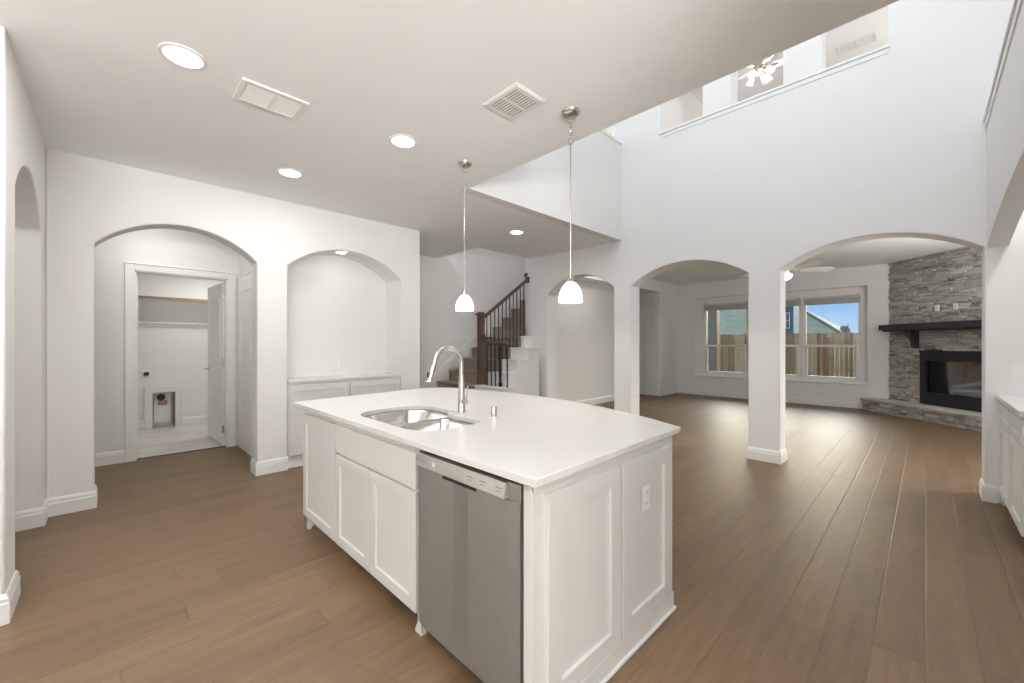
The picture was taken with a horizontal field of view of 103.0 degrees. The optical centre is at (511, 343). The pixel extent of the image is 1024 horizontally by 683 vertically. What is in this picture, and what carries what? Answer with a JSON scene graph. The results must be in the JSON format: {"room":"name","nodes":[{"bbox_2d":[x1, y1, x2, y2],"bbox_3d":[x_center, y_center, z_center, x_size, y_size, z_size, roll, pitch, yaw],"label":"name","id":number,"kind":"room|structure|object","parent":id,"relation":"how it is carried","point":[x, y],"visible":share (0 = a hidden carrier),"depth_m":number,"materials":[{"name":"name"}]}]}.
{"room":"kitchen","nodes":[
{"label":"kitchen","id":0,"kind":"room"},
{"bbox_2d":[0,26,45,594],"bbox_3d":[-3.184,-0.100,2.563,0.210,2.900,1.880,0,0,-45],"label":"wall","id":1,"kind":"structure","parent":0,"point":[22,147],"depth_m":2.80,"materials":[{"name":"paint"}]},
{"bbox_2d":[15,484,97,531],"bbox_3d":[-3.539,1.279,3.187,0.187,0.142,0.646,0,0,7],"label":"baseboard","id":2,"kind":"structure","parent":1,"relation":"attached to","point":[36,517],"depth_m":3.19,"materials":[{"name":"paint"}]},
{"bbox_2d":[95,229,239,453],"bbox_3d":[-4.607,-0.090,4.564,2.640,2.880,0.130,0,0,-45],"label":"wall","id":3,"kind":"structure","parent":0,"point":[163,247],"depth_m":4.62,"materials":[{"name":"paint"}]},
{"bbox_2d":[95,450,124,466],"bbox_3d":[-4.959,1.279,4.116,1.510,0.142,0.016,0,0,-45],"label":"baseboard","id":4,"kind":"structure","parent":3,"relation":"attached to","point":[113,457],"depth_m":4.55,"materials":[{"name":"paint"}]},
{"bbox_2d":[124,262,235,461],"bbox_3d":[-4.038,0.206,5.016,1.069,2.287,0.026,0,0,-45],"label":"door frame","id":5,"kind":"structure","parent":3,"relation":"in","point":[130,268],"depth_m":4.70,"materials":[{"name":"paint"}]},
{"bbox_2d":[137,446,225,459],"bbox_3d":[-4.073,1.343,5.055,0.950,0.011,0.030,0,0,-45],"label":"trim","id":6,"kind":"structure","parent":3,"relation":"attached to","point":[219,446],"depth_m":5.02,"materials":[{"name":"brown wood"}]},
{"bbox_2d":[204,282,223,443],"bbox_3d":[-4.157,0.258,5.695,0.159,2.160,0.873,0,0,-45],"label":"laundry door","id":7,"kind":"structure","parent":3,"relation":"in","point":[215,368],"depth_m":5.65,"materials":[{"name":"paint"}]},
{"bbox_2d":[138,274,221,421],"bbox_3d":[-5.307,-0.050,6.957,4.200,2.800,0.160,0,0,-45],"label":"wall","id":8,"kind":"structure","parent":0,"point":[174,356],"depth_m":6.66,"materials":[{"name":"paint"}]},
{"bbox_2d":[138,421,143,429],"bbox_3d":[-5.886,1.279,6.262,0.340,0.142,0.016,0,0,-45],"label":"baseboard","id":9,"kind":"structure","parent":8,"relation":"attached to","point":[140,423],"depth_m":6.35,"materials":[{"name":"paint"}]},
{"bbox_2d":[141,370,150,377],"bbox_3d":[-5.745,0.470,6.397,0.116,0.116,0.021,0,0,-45],"label":"dryer outlet","id":10,"kind":"object","parent":8,"relation":"attached to","point":[144,373],"visible":1,"depth_m":6.39,"materials":[{"name":"white plastic"}]},
{"bbox_2d":[144,386,182,429],"bbox_3d":[-5.649,1.016,6.601,0.472,0.656,0.186,0,0,-45],"label":"dryer vent box","id":11,"kind":"object","parent":8,"relation":"attached to","point":[163,406],"visible":1,"depth_m":6.61,"materials":[{"name":"paint"}]},
{"bbox_2d":[138,295,207,320],"bbox_3d":[-4.827,-0.497,7.061,2.970,0.455,0.365,0,0,-45],"label":"shelf","id":12,"kind":"object","parent":8,"relation":"attached to","point":[142,300],"visible":0.3,"depth_m":6.51,"materials":[{"name":"paint"}]},
{"bbox_2d":[138,321,207,327],"bbox_3d":[-4.932,-0.315,7.168,2.970,0.090,0.065,0,0,-45],"label":"rail","id":13,"kind":"object","parent":8,"relation":"attached to","point":[140,323],"visible":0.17,"depth_m":6.60,"materials":[{"name":"paint"}]},
{"bbox_2d":[183,415,207,424],"bbox_3d":[-4.662,1.279,7.468,2.164,0.142,0.016,0,0,-45],"label":"baseboard","id":14,"kind":"structure","parent":8,"relation":"attached to","point":[191,420],"depth_m":6.82,"materials":[{"name":"paint"}]},
{"bbox_2d":[46,148,419,498],"bbox_3d":[-2.514,-0.100,4.422,3.352,2.900,0.210,0,0,-45],"label":"wall","id":15,"kind":"structure","parent":0,"point":[90,202],"depth_m":3.73,"materials":[{"name":"paint"}]},
{"bbox_2d":[250,456,287,475],"bbox_3d":[-2.587,1.279,4.339,0.302,0.142,0.226,0,0,-45],"label":"baseboard","id":16,"kind":"structure","parent":15,"relation":"attached to","point":[264,467],"depth_m":4.25,"materials":[{"name":"paint"}]},
{"bbox_2d":[334,251,347,253],"bbox_3d":[-2.055,-1.097,4.895,0.154,0.009,0.154,0,0,-45],"label":"recessed light","id":17,"kind":"object","parent":15,"relation":"attached to","point":[337,252],"visible":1,"depth_m":4.88,"materials":[{"name":"white plastic"}]},
{"bbox_2d":[240,255,251,275],"bbox_3d":[-3.245,-0.090,5.120,0.120,2.880,1.150,0,0,-45],"label":"wall","id":18,"kind":"structure","parent":0,"point":[245,266],"depth_m":5.23,"materials":[{"name":"paint"}]},
{"bbox_2d":[238,271,251,445],"bbox_3d":[-3.275,0.236,5.045,0.026,2.227,0.959,0,0,-45],"label":"door frame","id":19,"kind":"structure","parent":18,"relation":"in","point":[248,275],"depth_m":5.37,"materials":[{"name":"paint"}]},
{"bbox_2d":[239,277,251,456],"bbox_3d":[-3.279,0.275,5.041,0.036,2.130,0.785,0,0,-45],"label":"door","id":20,"kind":"structure","parent":19,"relation":"attached to","point":[245,287],"depth_m":5.04,"materials":[{"name":"paint"}]},
{"bbox_2d":[287,253,392,377],"bbox_3d":[-2.148,0.121,5.069,1.348,2.458,0.202,0,0,-45],"label":"wall","id":21,"kind":"structure","parent":0,"point":[340,306],"depth_m":5.15,"materials":[{"name":"paint"}]},
{"bbox_2d":[334,359,339,367],"bbox_3d":[-2.213,0.250,5.140,0.070,0.116,0.010,0,0,-45],"label":"wall outlet","id":22,"kind":"object","parent":21,"relation":"attached to","point":[336,361],"visible":1,"depth_m":5.14,"materials":[{"name":"white plastic"}]},
{"bbox_2d":[305,248,524,386],"bbox_3d":[-0.610,-1.800,8.101,7.900,6.300,0.200,0,0,-45],"label":"wall","id":23,"kind":"structure","parent":0,"point":[490,276],"depth_m":7.55,"materials":[{"name":"paint"}]},
{"bbox_2d":[0,0,898,258],"bbox_3d":[-0.600,-1.700,1.514,9.470,0.340,10.200,0,0,-45],"label":"ceiling","id":24,"kind":"structure","parent":0,"point":[98,83],"depth_m":2.35,"materials":[{"name":"paint"}]},
{"bbox_2d":[157,42,207,69],"bbox_3d":[-1.747,-1.524,2.163,0.208,0.009,0.208,0,0,-45],"label":"recessed light","id":25,"kind":"object","parent":24,"relation":"in","point":[178,54],"visible":1,"depth_m":2.15,"materials":[{"name":"white plastic"}]},
{"bbox_2d":[233,77,308,119],"bbox_3d":[-1.506,-1.524,2.549,0.360,0.012,0.260,0,0,-45],"label":"ceiling vent","id":26,"kind":"object","parent":24,"relation":"in","point":[248,91],"visible":1,"depth_m":2.53,"materials":[{"name":"white plastic"}]},
{"bbox_2d":[277,168,302,177],"bbox_3d":[-1.979,-1.524,3.631,0.208,0.009,0.208,0,0,-45],"label":"recessed light","id":27,"kind":"object","parent":24,"relation":"in","point":[289,172],"visible":1,"depth_m":3.62,"materials":[{"name":"white plastic"}]},
{"bbox_2d":[389,134,416,147],"bbox_3d":[-0.821,-1.524,3.068,0.208,0.009,0.208,0,0,-45],"label":"recessed light","id":28,"kind":"object","parent":24,"relation":"in","point":[398,140],"visible":1,"depth_m":3.06,"materials":[{"name":"white plastic"}]},
{"bbox_2d":[455,160,473,310],"bbox_3d":[-0.401,-0.906,3.450,0.158,1.248,0.158,0,0,-45],"label":"pendant light","id":29,"kind":"object","parent":24,"relation":"hanging from","point":[464,302],"visible":1,"depth_m":3.42,"materials":[{"name":"white glass"}]},
{"bbox_2d":[482,82,545,119],"bbox_3d":[0.011,-1.524,2.577,0.260,0.011,0.310,0,0,-45],"label":"ceiling vent","id":30,"kind":"object","parent":24,"relation":"in","point":[516,100],"visible":1,"depth_m":2.56,"materials":[{"name":"white plastic"}]},
{"bbox_2d":[509,230,523,233],"bbox_3d":[0.063,-1.524,5.560,0.208,0.009,0.208,0,0,-45],"label":"recessed light","id":31,"kind":"object","parent":24,"relation":"in","point":[512,231],"visible":1,"depth_m":5.56,"materials":[{"name":"white plastic"}]},
{"bbox_2d":[559,106,582,302],"bbox_3d":[0.387,-0.902,2.684,0.158,1.255,0.158,0,0,-45],"label":"pendant light","id":32,"kind":"object","parent":24,"relation":"hanging from","point":[570,292],"visible":1,"depth_m":2.65,"materials":[{"name":"white glass"}]},
{"bbox_2d":[0,393,1023,682],"bbox_3d":[0.777,1.377,4.484,15.600,0.066,12.500,0,0,-45],"label":"floor","id":33,"kind":"structure","parent":0,"point":[873,553],"depth_m":2.37,"materials":[{"name":"brown wood"}]},
{"bbox_2d":[303,411,337,541],"bbox_3d":[-0.956,0.908,3.134,1.036,0.884,0.603,0,0,-45],"label":"base cabinet","id":34,"kind":"object","parent":33,"relation":"on","point":[319,432],"visible":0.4,"depth_m":2.77,"materials":[{"name":"paint"}]},
{"bbox_2d":[287,377,399,467],"bbox_3d":[-2.071,0.887,4.990,1.340,0.925,0.413,0,0,-45],"label":"base cabinet","id":35,"kind":"object","parent":33,"relation":"on","point":[296,392],"visible":0.22,"depth_m":4.54,"materials":[{"name":"paint"}]},
{"bbox_2d":[287,373,400,382],"bbox_3d":[-2.069,0.409,4.988,1.344,0.030,0.424,0,0,-45],"label":"countertop","id":36,"kind":"structure","parent":35,"relation":"on","point":[370,375],"depth_m":4.85,"materials":[{"name":"white stone"}]},
{"bbox_2d":[335,421,426,635],"bbox_3d":[-0.403,0.908,2.573,1.036,0.884,0.968,0,0,-45],"label":"base cabinet","id":37,"kind":"object","parent":33,"relation":"on","point":[377,476],"visible":0.44,"depth_m":2.13,"materials":[{"name":"paint"}]},
{"bbox_2d":[416,450,523,682],"bbox_3d":[0.008,0.916,1.828,0.624,0.868,0.650,0,0,-45],"label":"dishwasher","id":38,"kind":"object","parent":33,"relation":"on","point":[471,519],"visible":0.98,"depth_m":1.56,"materials":[{"name":"silver metal"}]},
{"bbox_2d":[420,289,539,395],"bbox_3d":[0.192,-0.228,7.539,4.232,3.395,1.724,0,0,-45],"label":"staircase","id":39,"kind":"structure","parent":33,"relation":"on","point":[523,360],"depth_m":7.01,"materials":[{"name":"wood"}]},
{"bbox_2d":[475,273,529,386],"bbox_3d":[0.074,-0.310,6.740,1.179,1.963,0.729,0,0,-45],"label":"stair railing","id":40,"kind":"object","parent":39,"relation":"on","point":[481,338],"visible":0.87,"depth_m":6.58,"materials":[{"name":"brown wood"}]},
{"bbox_2d":[524,436,676,682],"bbox_3d":[-0.346,0.908,2.531,1.054,0.884,2.317,0,0,-45],"label":"panelling","id":41,"kind":"object","parent":33,"relation":"on","point":[598,566],"visible":0.71,"depth_m":1.61,"materials":[{"name":"paint"}]},
{"bbox_2d":[293,387,680,488],"bbox_3d":[-0.277,0.450,2.788,1.578,0.030,2.609,0,0,-45],"label":"countertop","id":42,"kind":"structure","parent":41,"relation":"on","point":[533,441],"depth_m":2.07,"materials":[{"name":"white stone"}]},
{"bbox_2d":[365,409,471,430],"bbox_3d":[-0.552,0.577,2.470,0.580,0.224,0.905,0,0,-45],"label":"sink","id":43,"kind":"object","parent":42,"relation":"in","point":[415,419],"visible":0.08,"depth_m":2.73,"materials":[{"name":"metal"}]},
{"bbox_2d":[426,346,468,412],"bbox_3d":[-0.396,0.223,2.512,0.289,0.424,0.086,0,0,-45],"label":"kitchen faucet","id":44,"kind":"object","parent":42,"relation":"on","point":[462,399],"visible":1,"depth_m":2.58,"materials":[{"name":"silver metal"}]},
{"bbox_2d":[490,407,496,416],"bbox_3d":[-0.110,0.406,2.449,0.042,0.057,0.042,0,0,-45],"label":"air gap cap","id":45,"kind":"object","parent":42,"relation":"on","point":[493,409],"visible":1,"depth_m":2.43,"materials":[{"name":"silver metal"}]},
{"bbox_2d":[642,483,649,511],"bbox_3d":[0.619,0.708,1.877,0.070,0.116,0.010,0,0,-45],"label":"island outlet","id":46,"kind":"object","parent":41,"relation":"attached to","point":[646,488],"visible":1,"depth_m":1.87,"materials":[{"name":"white plastic"}]},
{"bbox_2d":[860,247,981,431],"bbox_3d":[7.626,-0.135,6.784,0.922,2.970,3.218,0,0,0],"label":"fireplace","id":47,"kind":"object","parent":33,"relation":"on","point":[922,380],"visible":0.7,"depth_m":7.25,"materials":[{"name":"grey stone"}]},
{"bbox_2d":[878,320,981,347],"bbox_3d":[7.438,-0.149,6.859,0.240,0.458,2.565,0,0,0],"label":"mantel shelf","id":48,"kind":"object","parent":47,"relation":"attached to","point":[911,330],"visible":0.67,"depth_m":7.26,"materials":[{"name":"grey wood"}]},
{"bbox_2d":[935,305,939,310],"bbox_3d":[7.550,-0.640,7.231,0.021,0.110,0.070,0,0,0],"label":"outlet","id":49,"kind":"object","parent":47,"relation":"attached to","point":[937,307],"visible":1,"depth_m":7.21,"materials":[{"name":"white plastic"}]},
{"bbox_2d":[953,303,957,309],"bbox_3d":[7.548,-0.640,6.926,0.021,0.110,0.070,0,0,0],"label":"outlet","id":50,"kind":"object","parent":47,"relation":"attached to","point":[955,305],"visible":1,"depth_m":6.92,"materials":[{"name":"white plastic"}]},
{"bbox_2d":[955,388,981,397],"bbox_3d":[7.768,0.814,6.849,0.201,0.128,0.740,0,0,4],"label":"packet","id":51,"kind":"object","parent":47,"relation":"in","point":[958,391],"visible":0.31,"depth_m":6.84,"materials":[{"name":"white paper"}]},
{"bbox_2d":[954,381,981,387],"bbox_3d":[7.798,0.668,6.829,0.141,0.233,0.743,0,0,4],"label":"packet","id":52,"kind":"object","parent":51,"relation":"on","point":[974,384],"visible":0.33,"depth_m":6.88,"materials":[{"name":"white paper"}]},
{"bbox_2d":[999,404,1012,509],"bbox_3d":[4.095,0.906,2.982,0.578,0.888,0.633,0,0,-45],"label":"base cabinet","id":53,"kind":"object","parent":33,"relation":"on","point":[1004,411],"visible":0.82,"depth_m":3.24,"materials":[{"name":"paint"}]},
{"bbox_2d":[996,395,1023,415],"bbox_3d":[3.906,0.445,2.803,1.218,0.032,0.648,0,0,-45],"label":"countertop","id":54,"kind":"structure","parent":53,"relation":"on","point":[1015,403],"depth_m":3.04,"materials":[{"name":"white stone"}]},
{"bbox_2d":[1009,412,1023,536],"bbox_3d":[3.682,0.906,2.575,0.578,0.888,0.633,0,0,-45],"label":"base cabinet","id":55,"kind":"object","parent":33,"relation":"on","point":[1016,422],"visible":0.99,"depth_m":2.78,"materials":[{"name":"paint"}]},
{"bbox_2d":[460,131,620,241],"bbox_3d":[0.550,-2.229,5.043,2.880,1.401,0.125,0,0,-45],"label":"wall","id":56,"kind":"structure","parent":0,"point":[539,187],"depth_m":5.20,"materials":[{"name":"paint"}]},
{"bbox_2d":[600,130,621,144],"bbox_3d":[0.541,-2.942,5.045,2.870,0.025,0.170,0,0,-45],"label":"cap","id":57,"kind":"object","parent":56,"relation":"on","point":[602,131],"visible":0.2,"depth_m":5.78,"materials":[{"name":"paint"}]},
{"bbox_2d":[525,129,614,400],"bbox_3d":[1.509,-1.800,8.876,3.394,6.300,0.130,0,0,-45],"label":"wall","id":58,"kind":"structure","parent":0,"point":[585,329],"depth_m":8.88,"materials":[{"name":"paint"}]},
{"bbox_2d":[573,395,613,404],"bbox_3d":[1.564,1.279,8.827,3.384,0.142,0.016,0,0,-45],"label":"baseboard","id":59,"kind":"structure","parent":58,"relation":"attached to","point":[598,400],"depth_m":9.20,"materials":[{"name":"paint"}]},
{"bbox_2d":[577,276,659,293],"bbox_3d":[1.463,-1.585,9.742,4.564,0.470,2.170,0,0,-45],"label":"ceiling","id":60,"kind":"structure","parent":0,"point":[651,286],"depth_m":9.98,"materials":[{"name":"paint"}]},
{"bbox_2d":[639,289,639,398],"bbox_3d":[2.590,-1.800,10.410,0.100,6.300,1.400,0,0,-45],"label":"wall","id":61,"kind":"structure","parent":0,"point":[639,289],"depth_m":9.95,"materials":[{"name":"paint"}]},
{"bbox_2d":[640,293,654,389],"bbox_3d":[3.135,-0.030,11.389,0.150,2.760,2.169,0,0,-45],"label":"wall","id":62,"kind":"structure","parent":0,"point":[647,300],"depth_m":10.81,"materials":[{"name":"paint"}]},
{"bbox_2d":[640,311,640,393],"bbox_3d":[3.132,0.236,11.267,0.026,2.227,0.954,0,0,-45],"label":"hall door","id":63,"kind":"structure","parent":62,"relation":"in","point":[640,311],"depth_m":10.93,"materials":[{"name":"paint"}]},
{"bbox_2d":[615,92,702,138],"bbox_3d":[3.448,-3.450,8.055,4.984,3.000,0.160,0,0,-45],"label":"wall","id":64,"kind":"structure","parent":0,"point":[684,108],"depth_m":7.77,"materials":[{"name":"paint"}]},
{"bbox_2d":[655,282,676,390],"bbox_3d":[4.250,-0.185,11.069,1.310,3.070,0.150,0,0,-45],"label":"wall","id":65,"kind":"structure","parent":0,"point":[666,299],"depth_m":10.83,"materials":[{"name":"paint"}]},
{"bbox_2d":[604,5,887,135],"bbox_3d":[3.438,-5.000,5.772,8.600,0.100,10.600,0,0,-45],"label":"ceiling","id":66,"kind":"structure","parent":0,"point":[877,20],"depth_m":6.84,"materials":[{"name":"paint"}]},
{"bbox_2d":[738,56,782,85],"bbox_3d":[4.034,-4.599,6.529,1.028,0.702,1.081,0,0,25],"label":"ceiling fan","id":67,"kind":"object","parent":66,"relation":"hanging from","point":[760,67],"visible":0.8,"depth_m":6.50,"materials":[{"name":"silver metal"}]},
{"bbox_2d":[836,30,877,55],"bbox_3d":[5.680,-4.944,6.702,0.300,0.012,0.500,0,0,-45],"label":"ceiling vent","id":68,"kind":"object","parent":66,"relation":"in","point":[869,38],"visible":1,"depth_m":6.69,"materials":[{"name":"white plastic"}]},
{"bbox_2d":[528,0,1023,502],"bbox_3d":[2.672,-1.800,5.108,0.256,6.300,6.530,0,0,-45],"label":"wall","id":69,"kind":"structure","parent":0,"point":[915,165],"depth_m":4.39,"materials":[{"name":"paint"}]},
{"bbox_2d":[746,446,787,464],"bbox_3d":[2.993,1.279,4.782,0.288,0.142,0.354,0,0,-45],"label":"baseboard","id":70,"kind":"structure","parent":69,"relation":"attached to","point":[777,457],"depth_m":4.67,"materials":[{"name":"paint"}]},
{"bbox_2d":[659,44,890,137],"bbox_3d":[2.848,-2.854,4.766,0.074,0.078,2.325,0,0,-45],"label":"sill","id":71,"kind":"structure","parent":69,"relation":"attached to","point":[883,50],"depth_m":4.54,"materials":[{"name":"paint"}]},
{"bbox_2d":[695,286,867,383],"bbox_3d":[6.252,-0.200,9.806,0.130,2.300,3.800,0,0,-45],"label":"window frame","id":72,"kind":"structure","parent":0,"point":[863,290],"depth_m":9.31,"materials":[{"name":"paint"}]},
{"bbox_2d":[705,304,747,375],"bbox_3d":[5.534,-0.128,10.520,0.082,1.845,1.045,0,0,-45],"label":"window","id":73,"kind":"structure","parent":72,"relation":"in","point":[745,373],"depth_m":10.43,"materials":[{"name":"paint"}]},
{"bbox_2d":[692,375,868,384],"bbox_3d":[6.152,0.842,9.715,0.160,0.027,3.590,0,0,-45],"label":"window sill","id":74,"kind":"structure","parent":72,"relation":"attached to","point":[692,375],"depth_m":9.22,"materials":[{"name":"paint"}]},
{"bbox_2d":[785,298,800,378],"bbox_3d":[6.299,-0.128,9.743,0.082,1.845,1.045,0,0,-45],"label":"window","id":75,"kind":"structure","parent":72,"relation":"in","point":[798,375],"depth_m":9.38,"materials":[{"name":"paint"}]},
{"bbox_2d":[804,294,860,381],"bbox_3d":[7.048,-0.128,8.982,0.082,1.845,1.000,0,0,-45],"label":"window","id":76,"kind":"structure","parent":72,"relation":"in","point":[858,347],"depth_m":8.87,"materials":[{"name":"paint"}]},
{"bbox_2d":[677,263,890,401],"bbox_3d":[6.977,-0.185,8.892,0.120,3.070,7.080,0,0,-45],"label":"wall","id":77,"kind":"structure","parent":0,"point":[876,277],"depth_m":9.04,"materials":[{"name":"paint"}]},
{"bbox_2d":[704,301,747,310],"bbox_3d":[5.488,-0.975,10.475,0.060,0.200,1.021,0,0,-45],"label":"window blind","id":78,"kind":"object","parent":77,"relation":"attached to","point":[738,305],"visible":1,"depth_m":10.43,"materials":[{"name":"plastic"}]},
{"bbox_2d":[641,388,862,408],"bbox_3d":[5.418,1.279,9.665,1.016,0.142,4.570,0,0,-45],"label":"baseboard","id":79,"kind":"structure","parent":77,"relation":"attached to","point":[813,401],"depth_m":10.09,"materials":[{"name":"paint"}]},
{"bbox_2d":[785,297,800,306],"bbox_3d":[6.253,-0.975,9.698,0.060,0.200,1.021,0,0,-45],"label":"window blind","id":80,"kind":"object","parent":77,"relation":"attached to","point":[788,302],"visible":0.45,"depth_m":9.42,"materials":[{"name":"plastic"}]},
{"bbox_2d":[804,293,859,305],"bbox_3d":[7.002,-0.975,8.937,0.060,0.200,0.976,0,0,-45],"label":"window blind","id":81,"kind":"object","parent":77,"relation":"attached to","point":[842,299],"visible":1,"depth_m":8.90,"materials":[{"name":"plastic"}]},
{"bbox_2d":[651,238,965,284],"bbox_3d":[5.116,-1.720,7.024,5.954,0.200,6.830,0,0,-45],"label":"ceiling","id":82,"kind":"structure","parent":0,"point":[884,250],"depth_m":7.71,"materials":[{"name":"paint"}]},
{"bbox_2d":[737,261,834,280],"bbox_3d":[4.711,-1.353,6.950,1.354,0.535,1.424,0,0,13],"label":"ceiling fan","id":83,"kind":"object","parent":82,"relation":"hanging from","point":[799,268],"visible":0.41,"depth_m":6.81,"materials":[{"name":"silver metal"}]},
{"bbox_2d":[987,0,1023,247],"bbox_3d":[2.655,-0.280,2.008,4.122,3.260,0.124,0,0,-45],"label":"wall","id":84,"kind":"structure","parent":0,"point":[1005,128],"depth_m":2.74,"materials":[{"name":"paint"}]},
{"bbox_2d":[979,477,997,503],"bbox_3d":[4.175,1.279,3.570,0.272,0.142,0.088,0,0,-45],"label":"baseboard","id":85,"kind":"structure","parent":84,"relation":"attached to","point":[988,493],"depth_m":3.48,"materials":[{"name":"paint"}]},
{"bbox_2d":[983,0,1022,128],"bbox_3d":[2.610,-1.893,1.954,4.260,0.085,0.182,0,0,-45],"label":"trim ledge","id":86,"kind":"object","parent":84,"relation":"attached to","point":[1017,4],"visible":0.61,"depth_m":2.66,"materials":[{"name":"paint"}]},
{"bbox_3d":[-3.928,-0.090,0.658,3.525,2.880,0.210,0,0,-45],"label":"wall","id":87,"kind":"structure","parent":0,"visible":0},
{"bbox_2d":[0,570,20,625],"bbox_3d":[-3.307,1.279,1.328,2.151,0.142,0.325,0,0,-45],"label":"baseboard","id":88,"kind":"structure","parent":87,"relation":"attached to","point":[8,601],"depth_m":2.00,"materials":[{"name":"paint"}]},
{"label":"outside","id":89,"kind":"structure","parent":0,"visible":0},
{"bbox_2d":[741,355,853,376],"bbox_3d":[21.932,1.450,28.615,48.590,0.400,50.000,0,0,-45],"label":"ground","id":90,"kind":"structure","parent":89,"point":[853,355],"depth_m":22.13,"materials":[{"name":"green plant"}]},
{"bbox_2d":[708,310,719,370],"bbox_3d":[6.206,-0.140,12.546,0.310,3.020,0.290,0,0,-45],"label":"porch post","id":91,"kind":"object","parent":90,"relation":"on","point":[713,316],"visible":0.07,"depth_m":12.45,"materials":[{"name":"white wood"}]},
{"bbox_2d":[707,309,853,363],"bbox_3d":[18.456,-1.160,31.087,9.475,5.020,12.156,0,0,-45],"label":"house","id":92,"kind":"structure","parent":90,"relation":"on","point":[733,322],"depth_m":28.60,"materials":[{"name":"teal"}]},
{"bbox_2d":[707,332,857,376],"bbox_3d":[10.026,0.464,16.883,0.160,1.772,22.011,0,0,-45],"label":"fence","id":93,"kind":"object","parent":90,"relation":"on","point":[831,361],"visible":0.1,"depth_m":15.44,"materials":[{"name":"brown wood"}]},
{"bbox_2d":[785,306,798,333],"bbox_3d":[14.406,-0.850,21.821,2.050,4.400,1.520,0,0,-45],"label":"building","id":94,"kind":"structure","parent":90,"relation":"on","point":[792,312],"depth_m":20.75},
{"bbox_2d":[840,324,849,332],"bbox_3d":[19.054,0.067,23.283,0.467,2.365,0.446,0,0,-45],"label":"satellite dish","id":95,"kind":"object","parent":90,"relation":"on","point":[845,329],"visible":0.65,"depth_m":23.30,"materials":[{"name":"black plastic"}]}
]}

